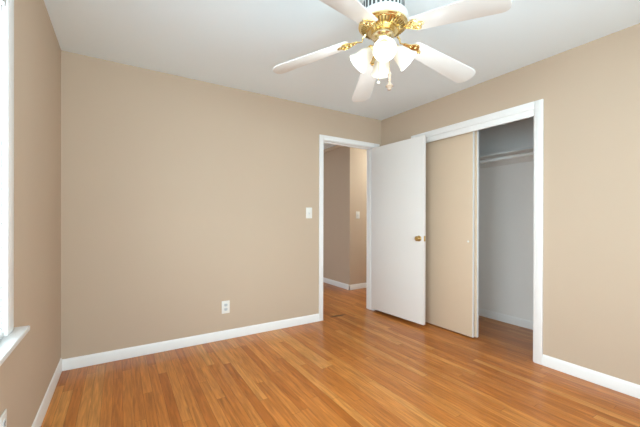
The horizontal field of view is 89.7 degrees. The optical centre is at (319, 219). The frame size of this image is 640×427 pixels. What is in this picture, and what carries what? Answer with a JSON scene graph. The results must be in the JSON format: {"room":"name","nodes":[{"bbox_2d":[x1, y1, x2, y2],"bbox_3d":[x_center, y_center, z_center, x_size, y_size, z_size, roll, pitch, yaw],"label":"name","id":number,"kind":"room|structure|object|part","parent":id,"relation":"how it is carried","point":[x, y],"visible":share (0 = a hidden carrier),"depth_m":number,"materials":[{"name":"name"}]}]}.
{"room":"empty bedroom","nodes":[
{"label":"empty bedroom","id":0,"kind":"room"},
{"bbox_2d":[0,0,60,426],"bbox_3d":[-1.056,-0.065,0.864,0.115,2.440,3.650,0,0,-32],"label":"wall","id":1,"kind":"structure","parent":0,"point":[26,374],"depth_m":1.73,"materials":[{"name":"beige paint"}]},
{"bbox_2d":[0,409,6,426],"bbox_3d":[-1.213,0.802,1.232,0.009,0.121,0.077,0,0,-32],"label":"wall outlet","id":2,"kind":"object","parent":1,"relation":"attached to","point":[3,419],"visible":1,"depth_m":1.23,"materials":[{"name":"white plastic"}]},
{"bbox_2d":[0,0,29,365],"bbox_3d":[-0.806,-0.208,0.520,0.177,1.461,1.860,0,0,-32],"label":"window","id":3,"kind":"structure","parent":1,"relation":"in","point":[13,335],"depth_m":1.22,"materials":[{"name":"white paint"}]},
{"bbox_2d":[0,0,5,339],"bbox_3d":[-0.780,-0.200,0.536,0.049,1.283,1.574,0,0,-32],"label":"window blind","id":4,"kind":"object","parent":3,"relation":"attached to","point":[2,2],"visible":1,"depth_m":1.18,"materials":[{"name":"white plastic"}]},
{"bbox_3d":[-1.155,-0.386,1.174,0.004,0.820,0.003,0,0,-32],"label":"lift cord","id":5,"kind":"part","parent":4,"relation":"part of","materials":[{"name":"white fabric"}]},
{"bbox_3d":[-0.775,-0.246,0.539,0.020,1.384,1.770,0,0,-32],"label":"casing","id":6,"kind":"part","parent":3,"relation":"part of","materials":[{"name":"white paint"}]},
{"bbox_3d":[-0.807,0.457,0.521,0.177,0.022,1.860,0,0,-32],"label":"sill","id":7,"kind":"part","parent":3,"relation":"part of","materials":[{"name":"white paint"}]},
{"bbox_2d":[31,358,61,426],"bbox_3d":[-1.006,1.104,0.899,0.009,0.099,3.650,0,0,-32],"label":"baseboard","id":8,"kind":"structure","parent":1,"relation":"attached to","point":[37,422],"depth_m":1.97,"materials":[{"name":"white paint"}]},
{"bbox_2d":[61,50,380,358],"bbox_3d":[-0.620,-0.068,3.352,3.482,2.440,0.115,0,0,-32],"label":"wall","id":9,"kind":"structure","parent":0,"point":[182,197],"depth_m":2.87,"materials":[{"name":"beige paint"}]},
{"bbox_2d":[62,314,318,370],"bbox_3d":[-0.991,1.108,3.049,2.304,0.085,0.013,0,0,-32],"label":"baseboard","id":10,"kind":"structure","parent":9,"relation":"attached to","point":[125,353],"depth_m":2.87,"materials":[{"name":"white paint"}]},
{"bbox_2d":[222,300,229,313],"bbox_3d":[-0.909,0.842,3.102,0.077,0.121,0.009,0,0,-32],"label":"wall outlet","id":11,"kind":"object","parent":9,"relation":"attached to","point":[225,304],"visible":1,"depth_m":3.10,"materials":[{"name":"white plastic"}]},
{"bbox_2d":[306,207,311,217],"bbox_3d":[-0.118,-0.077,3.583,0.077,0.121,0.022,0,0,-32],"label":"light switch","id":12,"kind":"object","parent":9,"relation":"attached to","point":[308,210],"visible":1,"depth_m":3.58,"materials":[{"name":"white plastic"}]},
{"bbox_2d":[319,134,379,320],"bbox_3d":[0.340,0.091,3.948,0.904,2.123,0.151,0,0,-32],"label":"trim","id":13,"kind":"structure","parent":9,"relation":"attached to","point":[323,139],"depth_m":3.92,"materials":[{"name":"white paint"}]},
{"bbox_2d":[372,135,425,324],"bbox_3d":[0.891,0.109,3.744,0.132,2.020,0.805,0,0,-35],"label":"door","id":14,"kind":"structure","parent":9,"relation":"in","point":[398,168],"depth_m":3.67,"materials":[{"name":"white paint"}]},
{"bbox_3d":[1.045,0.201,3.447,0.049,0.062,0.062,0,0,-35],"label":"knob","id":15,"kind":"part","parent":14,"relation":"part of","materials":[{"name":"gold metal"}]},
{"bbox_2d":[323,146,345,282],"bbox_3d":[-0.021,-0.071,6.199,0.115,2.440,1.880,0,0,-32],"label":"wall","id":16,"kind":"structure","parent":0,"point":[334,189],"depth_m":5.65,"materials":[{"name":"beige paint"}]},
{"bbox_2d":[324,145,343,152],"bbox_3d":[-0.041,-1.264,6.097,0.030,0.055,2.025,0,0,-32],"label":"trim","id":17,"kind":"structure","parent":16,"relation":"attached to","point":[336,146],"depth_m":5.65,"materials":[{"name":"beige paint"}]},
{"bbox_2d":[323,277,365,289],"bbox_3d":[0.686,1.106,6.567,1.733,0.085,2.008,0,0,-32],"label":"baseboard","id":18,"kind":"structure","parent":16,"relation":"attached to","point":[326,280],"depth_m":5.42,"materials":[{"name":"white paint"}]},
{"bbox_2d":[41,282,639,426],"bbox_3d":[0.415,1.184,3.577,5.550,0.060,7.000,0,0,-32],"label":"floor","id":19,"kind":"structure","parent":0,"point":[357,366],"depth_m":2.23,"materials":[{"name":"brown wood"}]},
{"bbox_2d":[44,0,639,148],"bbox_3d":[0.420,-1.326,3.573,5.550,0.080,7.000,0,0,-32],"label":"ceiling","id":20,"kind":"structure","parent":0,"point":[238,44],"depth_m":2.30,"materials":[{"name":"white paint"}]},
{"bbox_2d":[273,0,511,101],"bbox_3d":[0.396,-1.007,1.826,1.266,0.553,1.261,0,0,-32],"label":"ceiling fan","id":21,"kind":"object","parent":20,"relation":"hanging from","point":[380,21],"visible":1,"depth_m":1.78,"materials":[{"name":"white wood"}]},
{"bbox_3d":[-0.059,-0.975,1.941,0.483,0.006,0.148,-13,6,13],"label":"blade","id":22,"kind":"part","parent":21,"relation":"part of","materials":[{"name":"white laminate"}]},
{"bbox_3d":[0.133,-0.974,1.473,0.148,0.006,0.483,10,18,29],"label":"blade","id":23,"kind":"part","parent":21,"relation":"part of","materials":[{"name":"white laminate"}]},
{"bbox_3d":[0.256,-0.938,1.851,0.124,0.114,0.124,41,7,-46],"label":"lamp shade","id":24,"kind":"part","parent":21,"relation":"part of","materials":[{"name":"white glass"}]},
{"bbox_3d":[0.328,-0.974,2.268,0.148,0.006,0.483,-9,-12,-6],"label":"blade","id":25,"kind":"part","parent":21,"relation":"part of","materials":[{"name":"white wood"}]},
{"bbox_3d":[0.372,-0.938,1.942,0.124,0.114,0.124,32,57,32],"label":"lamp shade","id":26,"kind":"part","parent":21,"relation":"part of","materials":[{"name":"white glass"}]},
{"bbox_3d":[0.359,-1.094,1.839,0.278,0.048,0.278,0,0,-32],"label":"brass dish","id":27,"kind":"part","parent":21,"relation":"part of","materials":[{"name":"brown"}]},
{"bbox_3d":[0.347,-0.946,1.744,0.050,0.078,0.050,-32,-57,32],"label":"bulb","id":28,"kind":"part","parent":21,"relation":"part of","materials":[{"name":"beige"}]},
{"bbox_3d":[0.346,-0.937,1.735,0.124,0.114,0.124,-32,-57,32],"label":"lamp shade","id":29,"kind":"part","parent":21,"relation":"part of","materials":[{"name":"white glass"}]},
{"bbox_3d":[0.462,-0.937,1.826,0.124,0.114,0.124,-41,-7,-46],"label":"lamp shade","id":30,"kind":"part","parent":21,"relation":"part of","materials":[{"name":"white glass"}]},
{"bbox_3d":[0.757,-0.973,2.001,0.483,0.006,0.148,14,-14,-22],"label":"blade","id":31,"kind":"part","parent":21,"relation":"part of","materials":[{"name":"white wood"}]},
{"bbox_3d":[0.637,-0.973,1.510,0.148,0.006,0.483,12,6,-42],"label":"blade","id":32,"kind":"part","parent":21,"relation":"part of","materials":[{"name":"white laminate"}]},
{"bbox_2d":[345,147,366,284],"bbox_3d":[1.187,-0.068,5.775,1.720,2.440,0.115,0,0,-32],"label":"wall","id":33,"kind":"structure","parent":0,"point":[356,159],"depth_m":5.35,"materials":[{"name":"beige paint"}]},
{"bbox_2d":[356,211,359,218],"bbox_3d":[0.635,-0.080,5.351,0.077,0.121,0.022,0,0,-32],"label":"light switch","id":34,"kind":"object","parent":33,"relation":"attached to","point":[357,212],"visible":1,"depth_m":5.35,"materials":[{"name":"white plastic"}]},
{"bbox_2d":[479,117,533,320],"bbox_3d":[2.181,-0.062,3.612,0.115,2.440,1.790,0,0,-32],"label":"wall","id":35,"kind":"structure","parent":0,"point":[505,191],"depth_m":3.62,"materials":[{"name":"white paint"}]},
{"bbox_2d":[479,308,532,329],"bbox_3d":[1.825,1.114,3.393,0.718,0.085,1.560,0,0,-32],"label":"baseboard","id":36,"kind":"structure","parent":35,"relation":"attached to","point":[520,322],"depth_m":3.61,"materials":[{"name":"white paint"}]},
{"bbox_2d":[479,146,533,167],"bbox_3d":[2.013,-0.670,3.505,0.285,0.094,1.560,0,0,-32],"label":"closet shelf","id":37,"kind":"object","parent":35,"relation":"attached to","point":[528,149],"visible":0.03,"depth_m":3.49,"materials":[{"name":"white wood"}]},
{"bbox_2d":[381,23,639,384],"bbox_3d":[1.804,-0.062,2.641,0.115,2.440,3.650,0,0,-32],"label":"wall","id":38,"kind":"structure","parent":0,"point":[590,91],"depth_m":2.33,"materials":[{"name":"beige paint"}]},
{"bbox_2d":[425,131,474,337],"bbox_3d":[1.327,0.132,3.391,0.030,2.020,0.628,0,0,-32],"label":"door","id":39,"kind":"structure","parent":38,"relation":"in","point":[450,162],"depth_m":3.32,"materials":[{"name":"beige paint"}]},
{"bbox_2d":[474,130,478,336],"bbox_3d":[1.370,0.132,3.392,0.030,2.020,0.628,0,0,-32],"label":"door","id":40,"kind":"structure","parent":38,"relation":"in","point":[476,200],"depth_m":3.13,"materials":[{"name":"beige paint"}]},
{"bbox_3d":[1.370,0.135,3.394,0.028,2.014,0.625,0,0,-32],"label":"panel","id":41,"kind":"part","parent":40,"relation":"part of","materials":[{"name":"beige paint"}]},
{"bbox_2d":[411,99,543,364],"bbox_3d":[1.465,0.095,3.171,0.135,2.121,1.367,0,0,-32],"label":"trim","id":42,"kind":"structure","parent":38,"relation":"attached to","point":[535,109],"depth_m":2.60,"materials":[{"name":"white paint"}]},
{"bbox_2d":[542,354,639,398],"bbox_3d":[1.747,1.115,2.609,0.013,0.085,3.650,0,0,-32],"label":"baseboard","id":43,"kind":"structure","parent":38,"relation":"attached to","point":[632,389],"depth_m":2.28,"materials":[{"name":"white paint"}]},
{"bbox_3d":[1.386,-0.065,4.103,0.718,2.440,0.115,0,0,-32],"label":"wall","id":44,"kind":"structure","parent":0,"visible":0},
{"bbox_2d":[479,152,533,162],"bbox_3d":[1.828,-0.635,3.390,0.064,0.064,1.560,0,0,-32],"label":"closet rod","id":45,"kind":"object","parent":44,"relation":"attached to","point":[528,153],"visible":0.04,"depth_m":3.26,"materials":[{"name":"white metal"}]}
]}

